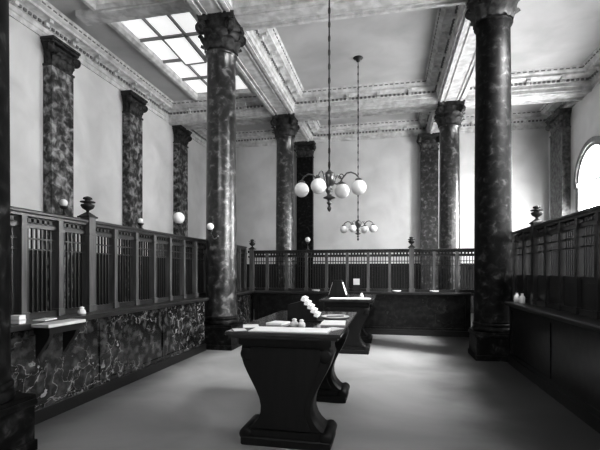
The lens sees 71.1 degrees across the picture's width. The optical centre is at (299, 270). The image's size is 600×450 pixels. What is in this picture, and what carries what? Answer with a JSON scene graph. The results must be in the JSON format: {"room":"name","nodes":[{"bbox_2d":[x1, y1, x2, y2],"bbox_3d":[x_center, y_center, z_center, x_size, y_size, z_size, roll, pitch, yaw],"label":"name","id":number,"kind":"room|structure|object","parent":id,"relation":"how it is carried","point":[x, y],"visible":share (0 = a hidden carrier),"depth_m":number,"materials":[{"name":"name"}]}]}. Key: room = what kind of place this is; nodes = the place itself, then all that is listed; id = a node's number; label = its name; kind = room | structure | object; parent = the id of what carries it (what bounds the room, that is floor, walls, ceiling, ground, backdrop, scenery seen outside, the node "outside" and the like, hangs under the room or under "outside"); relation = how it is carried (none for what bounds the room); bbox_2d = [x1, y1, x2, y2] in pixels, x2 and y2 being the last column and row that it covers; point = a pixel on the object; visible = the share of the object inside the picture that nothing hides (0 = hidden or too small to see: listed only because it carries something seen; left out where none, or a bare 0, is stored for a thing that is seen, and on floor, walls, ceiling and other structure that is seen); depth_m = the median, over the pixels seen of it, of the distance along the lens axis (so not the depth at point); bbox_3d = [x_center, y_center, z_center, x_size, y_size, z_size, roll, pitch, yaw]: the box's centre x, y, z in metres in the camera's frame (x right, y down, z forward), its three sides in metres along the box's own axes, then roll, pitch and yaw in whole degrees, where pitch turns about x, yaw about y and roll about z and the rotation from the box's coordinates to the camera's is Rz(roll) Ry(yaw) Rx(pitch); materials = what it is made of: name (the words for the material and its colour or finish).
{"room":"bank lobby","nodes":[
{"label":"bank lobby","id":0,"kind":"room"},
{"bbox_2d":[9,16,205,255],"bbox_3d":[-6.151,-2.310,9.411,0.200,7.920,19.500,0,0,12],"label":"wall","id":1,"kind":"structure","parent":0,"point":[98,105],"depth_m":11.44,"materials":[{"name":"paint"}]},
{"bbox_2d":[29,248,147,311],"bbox_3d":[-6.014,0.575,9.383,0.080,2.150,19.100,0,0,12],"label":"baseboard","id":2,"kind":"structure","parent":1,"relation":"attached to","point":[29,248],"depth_m":10.85,"materials":[{"name":"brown wood"}]},
{"bbox_2d":[9,0,271,122],"bbox_3d":[-4.491,-5.690,7.286,3.920,0.560,15.620,0,0,12],"label":"trim","id":3,"kind":"structure","parent":1,"relation":"attached to","point":[41,17],"depth_m":11.68,"materials":[{"name":"paint"}]},
{"bbox_2d":[169,115,271,129],"bbox_3d":[-2.812,-5.668,15.302,3.920,0.605,0.760,0,0,12],"label":"trim","id":4,"kind":"structure","parent":1,"relation":"attached to","point":[263,119],"depth_m":15.25,"materials":[{"name":"paint"}]},
{"bbox_2d":[35,309,599,449],"bbox_3d":[0.798,1.710,7.955,14.600,0.120,19.700,0,0,12],"label":"floor","id":5,"kind":"structure","parent":0,"point":[409,392],"depth_m":5.00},
{"bbox_2d":[0,0,37,449],"bbox_3d":[-2.876,-1.875,3.586,0.978,7.050,0.978,0,0,17],"label":"marble column","id":6,"kind":"structure","parent":5,"relation":"on","point":[17,409],"depth_m":3.64,"materials":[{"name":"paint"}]},
{"bbox_2d":[40,35,80,309],"bbox_3d":[-5.710,-1.875,10.055,0.391,7.050,0.998,0,0,12],"label":"marble pilaster","id":7,"kind":"object","parent":5,"relation":"on","point":[61,60],"visible":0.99,"depth_m":9.91,"materials":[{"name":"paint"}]},
{"bbox_2d":[11,297,208,424],"bbox_3d":[-2.827,1.100,6.477,0.910,1.100,4.780,0,0,12],"label":"counter","id":8,"kind":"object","parent":5,"relation":"on","point":[115,348],"depth_m":5.63,"materials":[{"name":"stone"}]},
{"bbox_2d":[11,315,25,323],"bbox_3d":[-2.929,0.503,4.353,0.124,0.090,0.094,0,0,6],"label":"block","id":9,"kind":"object","parent":8,"relation":"on","point":[15,319],"visible":0.82,"depth_m":4.31,"materials":[{"name":"white paper"}]},
{"bbox_2d":[33,318,56,320],"bbox_3d":[-2.856,0.542,4.706,0.140,0.012,0.220,0,0,0],"label":"sheet","id":10,"kind":"object","parent":8,"relation":"on","point":[41,319],"visible":1,"depth_m":4.64,"materials":[{"name":"white paper"}]},
{"bbox_2d":[31,319,85,358],"bbox_3d":[-2.637,0.743,4.614,0.220,0.375,0.550,0,0,12],"label":"shelf","id":11,"kind":"object","parent":8,"relation":"attached to","point":[43,332],"visible":1,"depth_m":4.45,"materials":[{"name":"wood"}]},
{"bbox_2d":[77,306,85,314],"bbox_3d":[-2.752,0.497,5.297,0.104,0.101,0.102,0,0,12],"label":"inkwell","id":12,"kind":"object","parent":8,"relation":"on","point":[81,311],"visible":1,"depth_m":5.27,"materials":[{"name":"white ceramic"}]},
{"bbox_2d":[10,196,246,319],"bbox_3d":[-2.608,-0.234,7.009,0.190,1.563,10.171,0,0,12],"label":"screen","id":13,"kind":"object","parent":8,"relation":"on","point":[176,263],"visible":0.78,"depth_m":5.87,"materials":[{"name":"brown wood"}]},
{"bbox_2d":[10,214,17,314],"bbox_3d":[-3.166,-0.070,4.397,0.040,1.095,0.462,0,0,12],"label":"grille","id":14,"kind":"object","parent":13,"relation":"attached to","point":[13,217],"depth_m":4.62,"materials":[{"name":"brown wood"}]},
{"bbox_2d":[27,216,55,312],"bbox_3d":[-3.056,-0.070,4.920,0.040,1.095,0.462,0,0,12],"label":"grille","id":15,"kind":"object","parent":13,"relation":"attached to","point":[35,223],"depth_m":4.95,"materials":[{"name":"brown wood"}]},
{"bbox_2d":[59,199,68,215],"bbox_3d":[-2.978,-0.798,5.293,0.110,0.215,0.107,0,0,12],"label":"globe lamp","id":16,"kind":"object","parent":13,"relation":"on","point":[63,202],"visible":0.98,"depth_m":5.26,"materials":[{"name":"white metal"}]},
{"bbox_2d":[64,222,84,308],"bbox_3d":[-2.946,-0.070,5.443,0.040,1.095,0.462,0,0,12],"label":"grille","id":17,"kind":"object","parent":13,"relation":"attached to","point":[71,228],"depth_m":5.48,"materials":[{"name":"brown wood"}]},
{"bbox_2d":[96,227,111,304],"bbox_3d":[-2.837,-0.070,5.966,0.040,1.095,0.462,0,0,12],"label":"grille","id":18,"kind":"object","parent":13,"relation":"attached to","point":[106,232],"depth_m":6.05,"materials":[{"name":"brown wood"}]},
{"bbox_2d":[118,230,132,301],"bbox_3d":[-2.727,-0.070,6.489,0.040,1.095,0.462,0,0,12],"label":"grille","id":19,"kind":"object","parent":13,"relation":"attached to","point":[125,235],"depth_m":6.52,"materials":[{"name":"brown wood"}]},
{"bbox_2d":[137,218,143,228],"bbox_3d":[-2.633,-0.783,6.938,0.110,0.185,0.107,0,0,12],"label":"globe lamp","id":20,"kind":"object","parent":13,"relation":"on","point":[140,223],"visible":0.97,"depth_m":6.91,"materials":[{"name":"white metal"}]},
{"bbox_2d":[139,233,151,299],"bbox_3d":[-2.618,-0.070,7.011,0.040,1.095,0.462,0,0,12],"label":"grille","id":21,"kind":"object","parent":13,"relation":"attached to","point":[144,237],"depth_m":7.03,"materials":[{"name":"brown wood"}]},
{"bbox_2d":[157,236,167,297],"bbox_3d":[-2.508,-0.070,7.534,0.040,1.095,0.462,0,0,12],"label":"grille","id":22,"kind":"object","parent":13,"relation":"attached to","point":[162,246],"depth_m":7.62,"materials":[{"name":"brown wood"}]},
{"bbox_2d":[172,238,181,295],"bbox_3d":[-2.399,-0.070,8.057,0.040,1.095,0.462,0,0,12],"label":"grille","id":23,"kind":"object","parent":13,"relation":"attached to","point":[177,242],"depth_m":8.09,"materials":[{"name":"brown wood"}]},
{"bbox_2d":[173,212,184,234],"bbox_3d":[-2.369,-0.921,8.200,0.230,0.460,0.230,0,0,12],"label":"globe lamp","id":24,"kind":"object","parent":13,"relation":"on","point":[178,217],"visible":0.97,"depth_m":8.13,"materials":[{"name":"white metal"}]},
{"bbox_2d":[186,241,193,294],"bbox_3d":[-2.289,-0.070,8.580,0.040,1.095,0.462,0,0,12],"label":"grille","id":25,"kind":"object","parent":13,"relation":"attached to","point":[189,244],"depth_m":8.67,"materials":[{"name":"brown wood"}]},
{"bbox_2d":[198,242,204,292],"bbox_3d":[-2.180,-0.070,9.102,0.040,1.095,0.462,0,0,12],"label":"grille","id":26,"kind":"object","parent":13,"relation":"attached to","point":[201,245],"depth_m":9.19,"materials":[{"name":"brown wood"}]},
{"bbox_2d":[241,249,243,287],"bbox_3d":[-1.632,-0.070,11.717,0.040,1.095,0.462,0,0,12],"label":"grille","id":27,"kind":"object","parent":13,"relation":"attached to","point":[242,250],"depth_m":11.80,"materials":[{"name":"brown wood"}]},
{"bbox_2d":[121,90,147,300],"bbox_3d":[-5.099,-1.875,12.971,0.391,7.050,0.998,0,0,12],"label":"marble pilaster","id":28,"kind":"object","parent":5,"relation":"on","point":[134,105],"visible":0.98,"depth_m":12.73,"materials":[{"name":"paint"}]},
{"bbox_2d":[172,125,191,236],"bbox_3d":[-4.469,-1.875,15.976,0.391,7.050,0.998,0,0,12],"label":"marble pilaster","id":29,"kind":"object","parent":5,"relation":"on","point":[182,137],"visible":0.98,"depth_m":15.73,"materials":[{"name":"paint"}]},
{"bbox_2d":[195,10,245,350],"bbox_3d":[-1.711,-1.875,9.145,0.978,7.050,0.978,0,0,17],"label":"marble column","id":30,"kind":"structure","parent":5,"relation":"on","point":[223,38],"depth_m":8.85,"materials":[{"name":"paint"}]},
{"bbox_2d":[206,223,218,238],"bbox_3d":[-1.776,-0.817,8.643,0.150,0.326,0.352,0,0,32],"label":"globe lamp","id":31,"kind":"object","parent":30,"relation":"attached to","point":[210,226],"visible":1,"depth_m":8.52,"materials":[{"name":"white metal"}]},
{"bbox_2d":[200,290,255,323],"bbox_3d":[-1.913,1.100,10.838,0.910,1.100,2.330,0,0,12],"label":"counter","id":32,"kind":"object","parent":5,"relation":"on","point":[244,298],"depth_m":11.27,"materials":[{"name":"stone"}]},
{"bbox_2d":[270,113,299,287],"bbox_3d":[-0.521,-1.875,14.822,0.978,7.050,0.978,0,0,17],"label":"marble column","id":33,"kind":"structure","parent":5,"relation":"on","point":[287,127],"depth_m":14.54,"materials":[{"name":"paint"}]},
{"bbox_2d":[224,311,357,449],"bbox_3d":[0.043,1.105,4.814,1.080,1.090,2.120,0,0,12],"label":"writing desk","id":34,"kind":"object","parent":5,"relation":"on","point":[289,373],"visible":0.91,"depth_m":3.93,"materials":[{"name":"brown wood"}]},
{"bbox_2d":[232,328,246,330],"bbox_3d":[-0.576,0.558,4.003,0.120,0.002,0.170,0,0,-17],"label":"sheet","id":35,"kind":"object","parent":34,"relation":"on","point":[234,329],"visible":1,"depth_m":4.00,"materials":[{"name":"white paper"}]},
{"bbox_2d":[243,324,258,327],"bbox_3d":[-0.499,0.558,4.273,0.160,0.002,0.240,0,0,-8],"label":"loose paper","id":36,"kind":"object","parent":34,"relation":"on","point":[244,325],"visible":0.86,"depth_m":4.29,"materials":[{"name":"white paper"}]},
{"bbox_2d":[266,320,289,325],"bbox_3d":[-0.229,0.549,4.441,0.180,0.020,0.220,0,0,23],"label":"paper pad","id":37,"kind":"object","parent":34,"relation":"on","point":[275,322],"visible":1,"depth_m":4.40,"materials":[{"name":"white paper"}]},
{"bbox_2d":[248,326,330,333],"bbox_3d":[-0.087,0.553,3.947,0.740,0.012,0.290,0,0,12],"label":"paper sheet","id":38,"kind":"object","parent":34,"relation":"on","point":[259,328],"visible":1,"depth_m":3.88,"materials":[{"name":"white paper"}]},
{"bbox_2d":[290,318,297,326],"bbox_3d":[-0.056,0.518,4.242,0.084,0.082,0.083,0,0,12],"label":"inkwell","id":39,"kind":"object","parent":34,"relation":"on","point":[294,323],"visible":0.96,"depth_m":4.21,"materials":[{"name":"white ceramic"}]},
{"bbox_2d":[298,319,304,326],"bbox_3d":[0.016,0.520,4.196,0.080,0.078,0.079,0,0,12],"label":"inkwell","id":40,"kind":"object","parent":34,"relation":"on","point":[301,323],"visible":0.99,"depth_m":4.17,"materials":[{"name":"white ceramic"}]},
{"bbox_2d":[285,296,324,321],"bbox_3d":[0.058,0.421,4.739,0.420,0.276,0.240,0,0,12],"label":"rack","id":41,"kind":"object","parent":34,"relation":"on","point":[304,309],"visible":0.98,"depth_m":4.64,"materials":[{"name":"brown wood"}]},
{"bbox_2d":[320,320,345,324],"bbox_3d":[0.360,0.556,4.522,0.260,0.006,0.400,0,0,7],"label":"paper sheet","id":42,"kind":"object","parent":34,"relation":"on","point":[325,322],"visible":0.86,"depth_m":4.51,"materials":[{"name":"white paper"}]},
{"bbox_2d":[321,314,348,318],"bbox_3d":[0.419,0.544,5.000,0.340,0.030,0.340,0,0,12],"label":"tray","id":43,"kind":"object","parent":34,"relation":"on","point":[329,316],"visible":0.99,"depth_m":5.00,"materials":[{"name":"white ceramic"}]},
{"bbox_2d":[329,327,343,330],"bbox_3d":[0.310,0.557,4.042,0.140,0.004,0.200,0,0,40],"label":"slip","id":44,"kind":"object","parent":34,"relation":"on","point":[332,328],"visible":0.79,"depth_m":4.05,"materials":[{"name":"white paper"}]},
{"bbox_2d":[294,141,315,287],"bbox_3d":[0.201,-1.875,17.634,0.998,7.050,0.391,0,0,12],"label":"marble pilaster","id":45,"kind":"object","parent":5,"relation":"on","point":[305,150],"visible":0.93,"depth_m":17.58,"materials":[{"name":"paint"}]},
{"bbox_2d":[319,294,376,354],"bbox_3d":[1.114,1.105,9.217,1.080,1.090,2.000,0,0,12],"label":"writing desk","id":46,"kind":"object","parent":5,"relation":"on","point":[358,340],"visible":0.73,"depth_m":8.36,"materials":[{"name":"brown wood"}]},
{"bbox_2d":[327,280,347,296],"bbox_3d":[0.829,0.379,9.175,0.440,0.360,0.260,0,0,12],"label":"rack","id":47,"kind":"object","parent":46,"relation":"on","point":[337,289],"visible":0.98,"depth_m":9.06,"materials":[{"name":"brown wood"}]},
{"bbox_2d":[329,297,370,298],"bbox_3d":[1.009,0.552,8.473,0.820,0.014,0.300,0,0,12],"label":"pad","id":48,"kind":"object","parent":46,"relation":"on","point":[331,297],"visible":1,"depth_m":8.36,"materials":[{"name":"white paper"}]},
{"bbox_2d":[254,290,470,336],"bbox_3d":[1.574,1.100,11.415,5.640,1.100,0.910,0,0,12],"label":"counter","id":49,"kind":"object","parent":5,"relation":"on","point":[446,314],"depth_m":10.80,"materials":[{"name":"stone"}]},
{"bbox_2d":[353,278,359,291],"bbox_3d":[1.506,0.368,11.184,0.200,0.360,0.070,0,0,12],"label":"card","id":50,"kind":"object","parent":49,"relation":"on","point":[356,281],"visible":1,"depth_m":11.16,"materials":[{"name":"paper"}]},
{"bbox_2d":[248,237,473,292],"bbox_3d":[1.558,-0.178,11.311,6.191,1.453,0.190,0,0,12],"label":"screen","id":51,"kind":"object","parent":49,"relation":"on","point":[252,251],"visible":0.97,"depth_m":11.23,"materials":[{"name":"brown wood"}]},
{"bbox_2d":[254,253,264,287],"bbox_3d":[-1.195,-0.015,11.898,0.490,0.985,0.040,0,0,12],"label":"grille","id":52,"kind":"object","parent":51,"relation":"attached to","point":[261,255],"depth_m":11.86,"materials":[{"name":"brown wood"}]},
{"bbox_2d":[268,253,284,287],"bbox_3d":[-0.645,-0.015,11.783,0.490,0.985,0.040,0,0,12],"label":"grille","id":53,"kind":"object","parent":51,"relation":"attached to","point":[273,256],"depth_m":11.77,"materials":[{"name":"black metal"}]},
{"bbox_2d":[288,253,304,287],"bbox_3d":[-0.095,-0.015,11.667,0.490,0.985,0.040,0,0,12],"label":"grille","id":54,"kind":"object","parent":51,"relation":"attached to","point":[290,255],"depth_m":11.65,"materials":[{"name":"black metal"}]},
{"bbox_2d":[305,237,309,249],"bbox_3d":[0.214,-0.761,11.603,0.150,0.360,0.150,0,0,12],"label":"globe lamp","id":55,"kind":"object","parent":51,"relation":"on","point":[307,239],"visible":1,"depth_m":11.56,"materials":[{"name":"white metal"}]},
{"bbox_2d":[308,253,324,287],"bbox_3d":[0.455,-0.015,11.552,0.490,0.985,0.040,0,0,12],"label":"grille","id":56,"kind":"object","parent":51,"relation":"attached to","point":[310,255],"depth_m":11.54,"materials":[{"name":"black metal"}]},
{"bbox_2d":[328,252,345,287],"bbox_3d":[1.005,-0.015,11.437,0.490,0.985,0.040,0,0,12],"label":"grille","id":57,"kind":"object","parent":51,"relation":"attached to","point":[330,255],"depth_m":11.42,"materials":[{"name":"black metal"}]},
{"bbox_2d":[349,252,366,288],"bbox_3d":[1.555,-0.015,11.322,0.490,0.985,0.040,0,0,12],"label":"grille","id":58,"kind":"object","parent":51,"relation":"attached to","point":[361,255],"depth_m":11.30,"materials":[{"name":"black metal"}]},
{"bbox_2d":[370,252,387,288],"bbox_3d":[2.105,-0.015,11.207,0.490,0.985,0.040,0,0,12],"label":"grille","id":59,"kind":"object","parent":51,"relation":"attached to","point":[372,255],"depth_m":11.20,"materials":[{"name":"black metal"}]},
{"bbox_2d":[391,252,408,288],"bbox_3d":[2.655,-0.015,11.091,0.490,0.985,0.040,0,0,12],"label":"grille","id":60,"kind":"object","parent":51,"relation":"attached to","point":[393,255],"depth_m":11.08,"materials":[{"name":"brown wood"}]},
{"bbox_2d":[414,252,431,288],"bbox_3d":[3.204,-0.015,10.976,0.490,0.985,0.040,0,0,12],"label":"grille","id":61,"kind":"object","parent":51,"relation":"attached to","point":[418,255],"depth_m":10.97,"materials":[{"name":"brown wood"}]},
{"bbox_2d":[436,251,454,289],"bbox_3d":[3.754,-0.015,10.861,0.490,0.985,0.040,0,0,12],"label":"grille","id":62,"kind":"object","parent":51,"relation":"attached to","point":[438,254],"depth_m":10.85,"materials":[{"name":"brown wood"}]},
{"bbox_2d":[459,251,473,289],"bbox_3d":[4.304,-0.015,10.746,0.490,0.985,0.040,0,0,12],"label":"grille","id":63,"kind":"object","parent":51,"relation":"attached to","point":[460,254],"depth_m":10.73,"materials":[{"name":"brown wood"}]},
{"bbox_2d":[416,132,439,288],"bbox_3d":[5.114,-1.875,16.605,0.998,7.050,0.391,0,0,12],"label":"marble pilaster","id":64,"kind":"object","parent":5,"relation":"on","point":[429,147],"visible":0.84,"depth_m":16.56,"materials":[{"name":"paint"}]},
{"bbox_2d":[434,100,465,289],"bbox_3d":[4.871,-1.875,13.692,0.978,7.050,0.978,0,0,17],"label":"marble column","id":65,"kind":"structure","parent":5,"relation":"on","point":[448,117],"depth_m":13.41,"materials":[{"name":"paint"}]},
{"bbox_2d":[465,0,520,361],"bbox_3d":[3.682,-1.875,8.015,0.978,7.050,0.978,0,0,6],"label":"marble column","id":66,"kind":"structure","parent":5,"relation":"on","point":[491,20],"depth_m":7.73,"materials":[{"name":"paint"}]},
{"bbox_2d":[504,302,599,433],"bbox_3d":[3.539,1.100,4.725,0.910,1.100,5.600,0,0,12],"label":"counter","id":67,"kind":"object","parent":5,"relation":"on","point":[558,351],"depth_m":5.31,"materials":[{"name":"wood"}]},
{"bbox_2d":[514,290,519,301],"bbox_3d":[3.817,0.446,7.394,0.100,0.205,0.098,0,0,12],"label":"bottle","id":68,"kind":"object","parent":67,"relation":"on","point":[516,296],"visible":0.94,"depth_m":7.36,"materials":[{"name":"white ceramic"}]},
{"bbox_2d":[519,291,525,303],"bbox_3d":[3.756,0.446,7.101,0.100,0.205,0.098,0,0,12],"label":"bottle","id":69,"kind":"object","parent":67,"relation":"on","point":[522,300],"visible":1,"depth_m":7.08,"materials":[{"name":"white glass"}]},
{"bbox_2d":[512,204,599,318],"bbox_3d":[3.776,-0.264,6.369,0.190,1.623,8.566,0,0,12],"label":"screen","id":70,"kind":"object","parent":67,"relation":"on","point":[556,262],"visible":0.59,"depth_m":5.82,"materials":[{"name":"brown wood"}]},
{"bbox_2d":[517,234,521,274],"bbox_3d":[4.060,-0.100,7.673,0.040,1.155,0.462,0,0,12],"label":"grille","id":71,"kind":"object","parent":70,"relation":"attached to","point":[519,236],"depth_m":7.83,"materials":[{"name":"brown wood"}]},
{"bbox_2d":[526,231,530,274],"bbox_3d":[3.950,-0.100,7.151,0.040,1.155,0.462,0,0,12],"label":"grille","id":72,"kind":"object","parent":70,"relation":"attached to","point":[528,233],"depth_m":7.30,"materials":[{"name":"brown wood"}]},
{"bbox_2d":[537,228,543,274],"bbox_3d":[3.841,-0.100,6.628,0.040,1.155,0.462,0,0,12],"label":"grille","id":73,"kind":"object","parent":70,"relation":"attached to","point":[540,231],"depth_m":6.72,"materials":[{"name":"black metal"}]},
{"bbox_2d":[549,224,557,275],"bbox_3d":[3.731,-0.100,6.106,0.040,1.155,0.462,0,0,12],"label":"grille","id":74,"kind":"object","parent":70,"relation":"attached to","point":[553,235],"depth_m":6.19,"materials":[{"name":"black metal"}]},
{"bbox_2d":[564,220,573,275],"bbox_3d":[3.622,-0.100,5.583,0.040,1.155,0.462,0,0,12],"label":"grille","id":75,"kind":"object","parent":70,"relation":"attached to","point":[568,225],"depth_m":5.67,"materials":[{"name":"black metal"}]},
{"bbox_2d":[581,214,594,276],"bbox_3d":[3.512,-0.100,5.060,0.040,1.155,0.462,0,0,12],"label":"grille","id":76,"kind":"object","parent":70,"relation":"attached to","point":[587,227],"depth_m":5.15,"materials":[{"name":"black metal"}]},
{"bbox_2d":[545,108,571,219],"bbox_3d":[8.914,-1.875,14.531,0.411,7.050,1.368,0,0,12],"label":"pilaster","id":77,"kind":"object","parent":5,"relation":"on","point":[558,124],"visible":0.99,"depth_m":14.16,"materials":[{"name":"stone"}]},
{"bbox_2d":[46,0,599,130],"bbox_3d":[0.798,-6.030,7.955,14.400,0.120,19.500,0,0,12],"label":"ceiling","id":78,"kind":"structure","parent":0,"point":[545,33],"depth_m":11.12,"materials":[{"name":"paint"}]},
{"bbox_2d":[81,0,168,10],"bbox_3d":[-4.044,-6.055,7.131,2.320,0.350,4.620,0,0,12],"label":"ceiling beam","id":79,"kind":"structure","parent":78,"relation":"attached to","point":[94,5],"depth_m":9.30,"materials":[{"name":"paint"}]},
{"bbox_2d":[75,0,191,25],"bbox_3d":[-3.595,-5.900,9.489,3.070,0.140,0.400,0,0,12],"label":"trim","id":80,"kind":"structure","parent":78,"relation":"attached to","point":[89,17],"depth_m":9.51,"materials":[{"name":"paint"}]},
{"bbox_2d":[107,12,254,100],"bbox_3d":[-3.029,-6.034,11.976,2.320,0.392,4.920,0,0,12],"label":"window","id":81,"kind":"structure","parent":78,"relation":"attached to","point":[171,43],"depth_m":11.33,"materials":[{"name":"glass"}]},
{"bbox_2d":[187,0,309,142],"bbox_3d":[-1.844,-5.668,8.509,0.760,0.605,19.100,0,0,12],"label":"trim","id":82,"kind":"structure","parent":78,"relation":"attached to","point":[249,63],"depth_m":11.47,"materials":[{"name":"paint"}]},
{"bbox_2d":[226,0,299,9],"bbox_3d":[0.403,-5.690,5.801,4.750,0.560,4.920,0,0,12],"label":"trim","id":83,"kind":"structure","parent":78,"relation":"attached to","point":[234,4],"depth_m":8.56,"materials":[{"name":"paint"}]},
{"bbox_2d":[294,0,366,211],"bbox_3d":[0.426,-3.407,5.984,0.986,5.124,0.523,0,0,-9],"label":"globe chandelier","id":84,"kind":"object","parent":78,"relation":"hanging from","point":[318,185],"visible":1,"depth_m":5.97,"materials":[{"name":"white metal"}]},
{"bbox_2d":[233,0,467,30],"bbox_3d":[0.986,-5.668,8.580,4.750,0.605,0.760,0,0,12],"label":"beam","id":85,"kind":"structure","parent":78,"relation":"attached to","point":[300,12],"depth_m":8.68,"materials":[{"name":"paint"}]},
{"bbox_2d":[245,4,466,112],"bbox_3d":[1.580,-5.690,11.419,4.750,0.560,5.040,0,0,12],"label":"trim","id":86,"kind":"structure","parent":78,"relation":"attached to","point":[268,44],"depth_m":12.87,"materials":[{"name":"paint"}]},
{"bbox_2d":[353,55,362,175],"label":"chain","id":87,"kind":"object","parent":78,"relation":"hanging from","point":[357,58],"depth_m":11.76,"materials":[{"name":"black metal"}]},
{"bbox_2d":[340,195,376,240],"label":"globe chandelier","id":88,"kind":"object","parent":78,"relation":"hanging from","point":[356,226],"depth_m":11.72,"materials":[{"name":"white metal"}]},
{"bbox_2d":[295,101,438,121],"bbox_3d":[2.175,-5.668,14.257,4.750,0.605,0.760,0,0,12],"label":"beam","id":89,"kind":"structure","parent":78,"relation":"attached to","point":[427,106],"depth_m":14.22,"materials":[{"name":"paint"}]},
{"bbox_2d":[236,128,548,263],"bbox_3d":[2.875,-2.310,17.380,14.200,7.920,0.200,0,0,12],"label":"wall","id":90,"kind":"structure","parent":0,"point":[389,168],"depth_m":17.21,"materials":[{"name":"paint"}]},
{"bbox_2d":[189,128,276,147],"bbox_3d":[-2.455,-5.690,17.005,3.920,0.560,2.720,0,0,12],"label":"trim","id":91,"kind":"structure","parent":90,"relation":"attached to","point":[252,138],"depth_m":18.02,"materials":[{"name":"paint"}]},
{"bbox_2d":[247,263,473,312],"bbox_3d":[2.651,0.675,17.284,13.620,1.950,0.080,0,0,12],"label":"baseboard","id":92,"kind":"structure","parent":90,"relation":"attached to","point":[258,265],"depth_m":17.28,"materials":[{"name":"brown wood"}]},
{"bbox_2d":[299,111,434,142],"bbox_3d":[2.532,-5.690,15.960,4.750,0.560,2.720,0,0,12],"label":"trim","id":93,"kind":"structure","parent":90,"relation":"attached to","point":[316,132],"depth_m":16.99,"materials":[{"name":"paint"}]},
{"bbox_2d":[429,8,475,133],"bbox_3d":[3.549,-5.668,7.379,0.760,0.605,19.100,0,0,12],"label":"beam","id":94,"kind":"structure","parent":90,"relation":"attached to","point":[460,75],"depth_m":11.20,"materials":[{"name":"paint"}]},
{"bbox_2d":[459,101,577,133],"bbox_3d":[7.367,-5.690,14.947,3.610,0.560,2.720,0,0,12],"label":"trim","id":95,"kind":"structure","parent":90,"relation":"attached to","point":[530,119],"depth_m":15.87,"materials":[{"name":"paint"}]},
{"bbox_2d":[549,83,599,219],"bbox_3d":[7.625,-2.310,6.525,0.350,7.920,19.100,0,0,12],"label":"wall","id":96,"kind":"structure","parent":0,"point":[585,114],"depth_m":13.19,"materials":[{"name":"paint"}]},
{"bbox_2d":[464,89,591,108],"bbox_3d":[7.010,-5.668,13.244,3.610,0.605,0.760,0,0,12],"label":"beam","id":97,"kind":"structure","parent":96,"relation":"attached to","point":[577,95],"depth_m":13.14,"materials":[{"name":"paint"}]},
{"bbox_2d":[464,45,599,98],"bbox_3d":[6.415,-5.690,10.406,3.610,0.560,5.040,0,0,12],"label":"trim","id":98,"kind":"structure","parent":96,"relation":"attached to","point":[585,76],"depth_m":12.51,"materials":[{"name":"paint"}]},
{"bbox_2d":[573,136,599,211],"bbox_3d":[8.723,-1.935,12.374,0.380,3.990,2.340,0,0,12],"label":"window","id":99,"kind":"structure","parent":96,"relation":"in","point":[593,182],"depth_m":12.91,"materials":[{"name":"grey paint"}]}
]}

